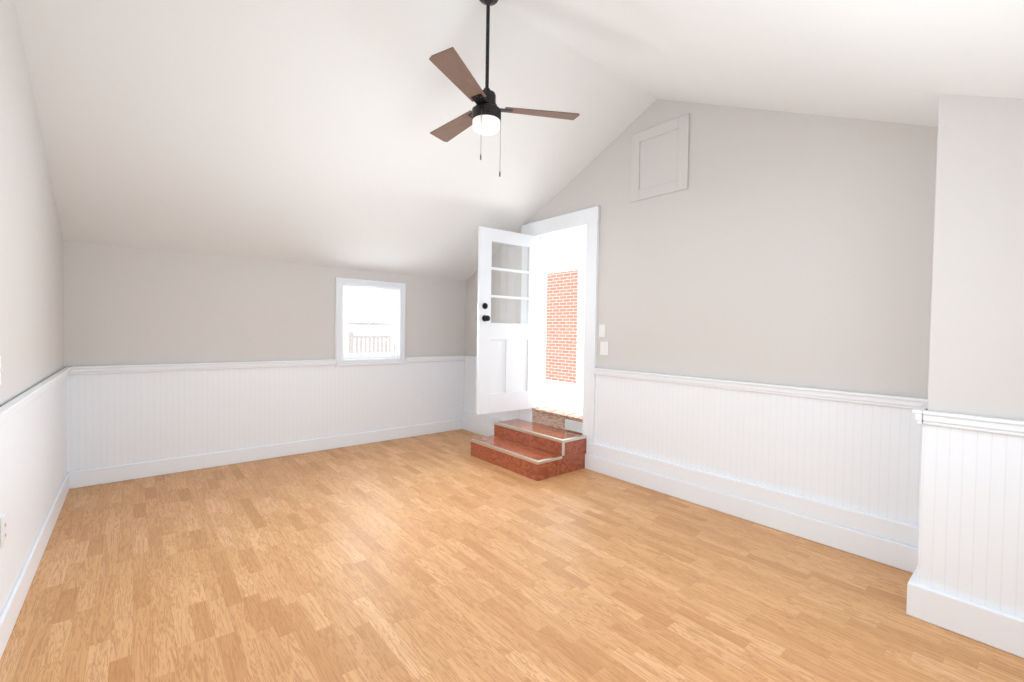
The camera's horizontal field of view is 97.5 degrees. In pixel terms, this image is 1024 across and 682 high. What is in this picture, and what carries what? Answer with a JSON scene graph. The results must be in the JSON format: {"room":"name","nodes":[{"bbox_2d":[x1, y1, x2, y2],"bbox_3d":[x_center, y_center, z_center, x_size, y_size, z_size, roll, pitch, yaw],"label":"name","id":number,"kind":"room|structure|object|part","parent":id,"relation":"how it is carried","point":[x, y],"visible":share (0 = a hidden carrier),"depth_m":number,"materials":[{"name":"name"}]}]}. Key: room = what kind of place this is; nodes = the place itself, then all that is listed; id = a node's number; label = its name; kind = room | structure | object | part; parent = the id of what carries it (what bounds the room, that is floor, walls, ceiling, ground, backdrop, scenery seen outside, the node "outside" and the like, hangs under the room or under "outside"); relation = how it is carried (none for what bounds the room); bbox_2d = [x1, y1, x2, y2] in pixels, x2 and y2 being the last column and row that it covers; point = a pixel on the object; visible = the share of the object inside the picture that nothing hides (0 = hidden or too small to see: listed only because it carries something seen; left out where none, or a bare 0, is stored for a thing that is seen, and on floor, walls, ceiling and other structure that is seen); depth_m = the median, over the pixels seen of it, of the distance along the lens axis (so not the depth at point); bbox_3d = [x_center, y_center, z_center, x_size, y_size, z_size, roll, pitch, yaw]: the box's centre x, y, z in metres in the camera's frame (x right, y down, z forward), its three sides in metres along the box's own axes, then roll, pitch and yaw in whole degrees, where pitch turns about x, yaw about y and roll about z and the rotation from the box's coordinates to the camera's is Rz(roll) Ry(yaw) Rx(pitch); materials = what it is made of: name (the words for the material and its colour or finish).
{"room":"empty living room","nodes":[
{"label":"empty living room","id":0,"kind":"room"},
{"bbox_2d":[0,0,63,406],"bbox_3d":[-1.731,-0.502,1.296,0.140,3.453,5.774,0,2,-40],"label":"wall","id":1,"kind":"structure","parent":0,"point":[31,304],"depth_m":2.23,"materials":[{"name":"white paint"}]},
{"bbox_2d":[0,356,2,384],"bbox_3d":[-2.038,0.119,1.788,0.016,0.115,0.070,0,2,-40],"label":"light switch","id":2,"kind":"object","parent":1,"relation":"attached to","point":[1,369],"visible":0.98,"depth_m":1.80,"materials":[{"name":"white plastic"}]},
{"bbox_2d":[0,472,71,659],"bbox_3d":[-1.688,1.159,1.392,0.016,0.130,5.470,0,2,-40],"label":"baseboard","id":3,"kind":"structure","parent":1,"relation":"attached to","point":[10,613],"depth_m":2.17,"materials":[{"name":"white paint"}]},
{"bbox_2d":[0,376,71,615],"bbox_3d":[-1.693,0.764,1.374,0.012,0.920,5.494,0,2,-40],"label":"wainscoting","id":4,"kind":"structure","parent":1,"relation":"attached to","point":[36,457],"depth_m":2.26,"materials":[{"name":"white wood"}]},
{"bbox_2d":[0,513,6,547],"bbox_3d":[-2.035,0.759,1.800,0.008,0.115,0.070,0,2,-40],"label":"outlet","id":5,"kind":"object","parent":4,"relation":"attached to","point":[3,530],"visible":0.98,"depth_m":1.79,"materials":[{"name":"white plastic"}]},
{"bbox_2d":[0,367,75,425],"bbox_3d":[-1.668,0.305,1.378,0.034,0.062,5.470,0,2,-40],"label":"wainscoting","id":6,"kind":"structure","parent":1,"relation":"attached to","point":[16,405],"depth_m":2.17,"materials":[{"name":"white paint"}]},
{"bbox_2d":[63,240,465,367],"bbox_3d":[-2.075,0.122,4.707,3.990,2.040,0.140,0,2,-40],"label":"wall","id":7,"kind":"structure","parent":0,"point":[123,305],"depth_m":4.07,"materials":[{"name":"white paint"}]},
{"bbox_2d":[76,359,335,374],"bbox_3d":[-2.623,0.227,4.122,1.973,0.062,0.034,0,2,-40],"label":"wainscoting","id":8,"kind":"structure","parent":7,"relation":"attached to","point":[293,363],"depth_m":3.97,"materials":[{"name":"white paint"}]},
{"bbox_2d":[68,361,463,471],"bbox_3d":[-2.023,0.683,4.671,3.680,0.920,0.012,0,2,-40],"label":"wainscoting","id":9,"kind":"structure","parent":7,"relation":"attached to","point":[115,419],"depth_m":4.22,"materials":[{"name":"white wood"}]},
{"bbox_2d":[72,419,459,488],"bbox_3d":[-2.019,1.019,4.668,3.656,0.250,0.016,0,2,-40],"label":"baseboard","id":10,"kind":"structure","parent":7,"relation":"attached to","point":[90,477],"depth_m":4.23,"materials":[{"name":"white paint"}]},
{"bbox_2d":[335,277,405,366],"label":"window","id":11,"kind":"structure","parent":7,"relation":"in","point":[341,284],"depth_m":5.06,"materials":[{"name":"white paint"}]},
{"bbox_3d":[-1.625,-0.207,5.088,0.620,0.755,0.065,0,2,-40],"label":"window sash","id":12,"kind":"part","parent":11,"relation":"part of","materials":[{"name":"glass"}]},
{"bbox_2d":[405,356,463,362],"bbox_3d":[-0.949,0.222,5.524,0.797,0.062,0.034,0,2,-40],"label":"wainscoting","id":13,"kind":"structure","parent":7,"relation":"attached to","point":[435,358],"depth_m":5.51,"materials":[{"name":"white paint"}]},
{"bbox_2d":[0,429,1023,681],"bbox_3d":[-0.283,1.269,2.572,3.990,0.100,5.774,0,2,-40],"label":"floor","id":14,"kind":"structure","parent":0,"point":[442,557],"depth_m":2.23,"materials":[{"name":"laminate"}]},
{"bbox_2d":[471,410,586,480],"bbox_3d":[0.154,0.967,4.420,0.662,0.434,1.010,0,2,-40],"label":"steps","id":15,"kind":"structure","parent":14,"relation":"on","point":[542,446],"depth_m":4.24,"materials":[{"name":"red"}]},
{"bbox_2d":[14,0,1023,280],"bbox_3d":[-0.241,-1.389,2.512,3.990,1.508,5.774,0,2,-40],"label":"ceiling","id":16,"kind":"structure","parent":0,"point":[284,130],"depth_m":2.83,"materials":[{"name":"white paint"}]},
{"bbox_2d":[429,0,579,176],"bbox_3d":[-0.211,-1.487,2.676,0.996,1.078,0.872,0,2,-40],"label":"ceiling fan","id":17,"kind":"object","parent":16,"relation":"hanging from","point":[483,117],"visible":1,"depth_m":2.54,"materials":[{"name":"brown wood"}]},
{"bbox_2d":[465,99,937,398],"bbox_3d":[1.221,-0.511,3.768,0.140,3.453,5.774,0,2,-40],"label":"wall","id":18,"kind":"structure","parent":0,"point":[780,248],"depth_m":3.04,"materials":[{"name":"white paint"}]},
{"bbox_2d":[464,356,476,361],"bbox_3d":[-0.266,0.236,5.392,0.034,0.062,1.113,0,2,-40],"label":"wainscoting","id":19,"kind":"structure","parent":18,"relation":"attached to","point":[467,358],"depth_m":5.69,"materials":[{"name":"white paint"}]},
{"bbox_2d":[460,410,505,436],"bbox_3d":[-0.279,1.030,5.402,0.045,0.250,1.046,0,2,-40],"label":"baseboard","id":20,"kind":"structure","parent":18,"relation":"attached to","point":[481,424],"depth_m":5.54,"materials":[{"name":"white paint"}]},
{"bbox_2d":[464,360,518,419],"bbox_3d":[-0.249,0.695,5.409,0.012,0.920,1.091,0,2,-40],"label":"wainscoting","id":21,"kind":"structure","parent":18,"relation":"attached to","point":[470,367],"depth_m":5.70,"materials":[{"name":"white wood"}]},
{"bbox_2d":[476,226,538,414],"bbox_3d":[-0.044,-0.196,4.583,0.739,1.818,0.167,0,2,-40],"label":"door leaf","id":22,"kind":"structure","parent":18,"relation":"in","point":[506,366],"depth_m":4.54,"materials":[{"name":"white paint"}]},
{"bbox_2d":[532,406,582,420],"bbox_3d":[0.514,0.740,4.601,0.200,0.021,0.750,0,2,-40],"label":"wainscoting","id":23,"kind":"structure","parent":18,"relation":"attached to","point":[564,413],"depth_m":4.58,"materials":[{"name":"brown wood"}]},
{"bbox_2d":[519,206,599,442],"bbox_3d":[0.503,-0.160,4.612,0.198,2.190,1.066,0,2,-40],"label":"door frame","id":24,"kind":"structure","parent":18,"relation":"attached to","point":[586,220],"depth_m":4.32,"materials":[{"name":"white paint"}]},
{"bbox_2d":[599,324,605,336],"bbox_3d":[0.825,-0.094,4.120,0.016,0.115,0.070,0,2,-40],"label":"switch plate","id":25,"kind":"object","parent":18,"relation":"attached to","point":[602,328],"visible":1,"depth_m":4.12,"materials":[{"name":"white plastic"}]},
{"bbox_2d":[600,341,608,354],"bbox_3d":[0.839,0.067,4.102,0.016,0.122,0.092,0,2,-40],"label":"switch plate","id":26,"kind":"object","parent":18,"relation":"attached to","point":[604,346],"visible":1,"depth_m":4.10,"materials":[{"name":"white plastic"}]},
{"bbox_2d":[630,113,689,201],"bbox_3d":[1.195,-1.476,3.672,0.015,0.575,0.525,0,2,-40],"label":"access panel","id":27,"kind":"object","parent":18,"relation":"attached to","point":[659,159],"visible":0.98,"depth_m":3.65,"materials":[{"name":"white paint"}]},
{"bbox_2d":[585,442,918,569],"bbox_3d":[1.471,1.105,3.309,0.050,0.250,2.409,0,2,-40],"label":"baseboard","id":28,"kind":"structure","parent":18,"relation":"attached to","point":[880,540],"depth_m":3.00,"materials":[{"name":"white paint"}]},
{"bbox_2d":[594,375,915,524],"bbox_3d":[1.527,0.771,3.288,0.012,0.920,2.345,0,2,-40],"label":"wainscoting","id":29,"kind":"structure","parent":18,"relation":"attached to","point":[860,457],"depth_m":3.00,"materials":[{"name":"white wood"}]},
{"bbox_2d":[594,368,919,407],"bbox_3d":[1.513,0.312,3.268,0.034,0.062,2.333,0,2,-40],"label":"wainscoting","id":30,"kind":"structure","parent":18,"relation":"attached to","point":[845,396],"depth_m":2.99,"materials":[{"name":"white paint"}]},
{"bbox_2d":[927,94,1023,420],"bbox_3d":[2.416,-0.323,1.827,0.520,3.203,0.974,0,2,-40],"label":"wall","id":31,"kind":"structure","parent":0,"point":[976,361],"depth_m":1.92,"materials":[{"name":"white paint"}]},
{"bbox_2d":[904,534,918,577],"bbox_3d":[2.038,1.142,2.233,0.450,0.245,0.030,0,2,-40],"label":"baseboard","id":32,"kind":"structure","parent":31,"relation":"attached to","point":[910,555],"depth_m":2.44,"materials":[{"name":"white paint"}]},
{"bbox_2d":[912,398,927,403],"bbox_3d":[2.050,0.345,2.215,0.450,0.062,0.039,0,2,-40],"label":"wainscoting","id":33,"kind":"structure","parent":31,"relation":"attached to","point":[922,401],"depth_m":2.42,"materials":[{"name":"white paint"}]},
{"bbox_2d":[904,404,1023,436],"bbox_3d":[2.146,0.358,1.702,0.034,0.062,0.948,0,2,-40],"label":"wainscoting","id":34,"kind":"structure","parent":31,"relation":"attached to","point":[961,421],"depth_m":1.93,"materials":[{"name":"white paint"}]},
{"bbox_2d":[906,578,1023,657],"bbox_3d":[2.147,1.202,1.712,0.035,0.150,0.974,0,2,-40],"label":"baseboard","id":35,"kind":"structure","parent":31,"relation":"attached to","point":[1000,630],"depth_m":1.92,"materials":[{"name":"white paint"}]},
{"bbox_2d":[912,420,1023,618],"bbox_3d":[2.181,0.818,1.698,0.012,0.920,0.956,0,2,-40],"label":"wainscoting","id":36,"kind":"structure","parent":31,"relation":"attached to","point":[954,496],"depth_m":1.93,"materials":[{"name":"white wood"}]},
{"label":"outside","id":37,"kind":"structure","parent":0,"visible":0},
{"bbox_2d":[545,270,577,382],"bbox_3d":[1.538,0.683,14.187,0.200,6.600,8.000,0,2,-40],"label":"brick","id":38,"kind":"object","parent":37,"point":[561,323],"visible":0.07,"depth_m":14.15,"materials":[{"name":"red brick"}]},
{"bbox_2d":[545,231,585,413],"bbox_3d":[0.532,-0.077,6.009,1.640,2.660,5.800,0,2,-40],"label":"porch","id":39,"kind":"object","parent":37,"point":[566,253],"visible":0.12,"depth_m":6.54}
]}

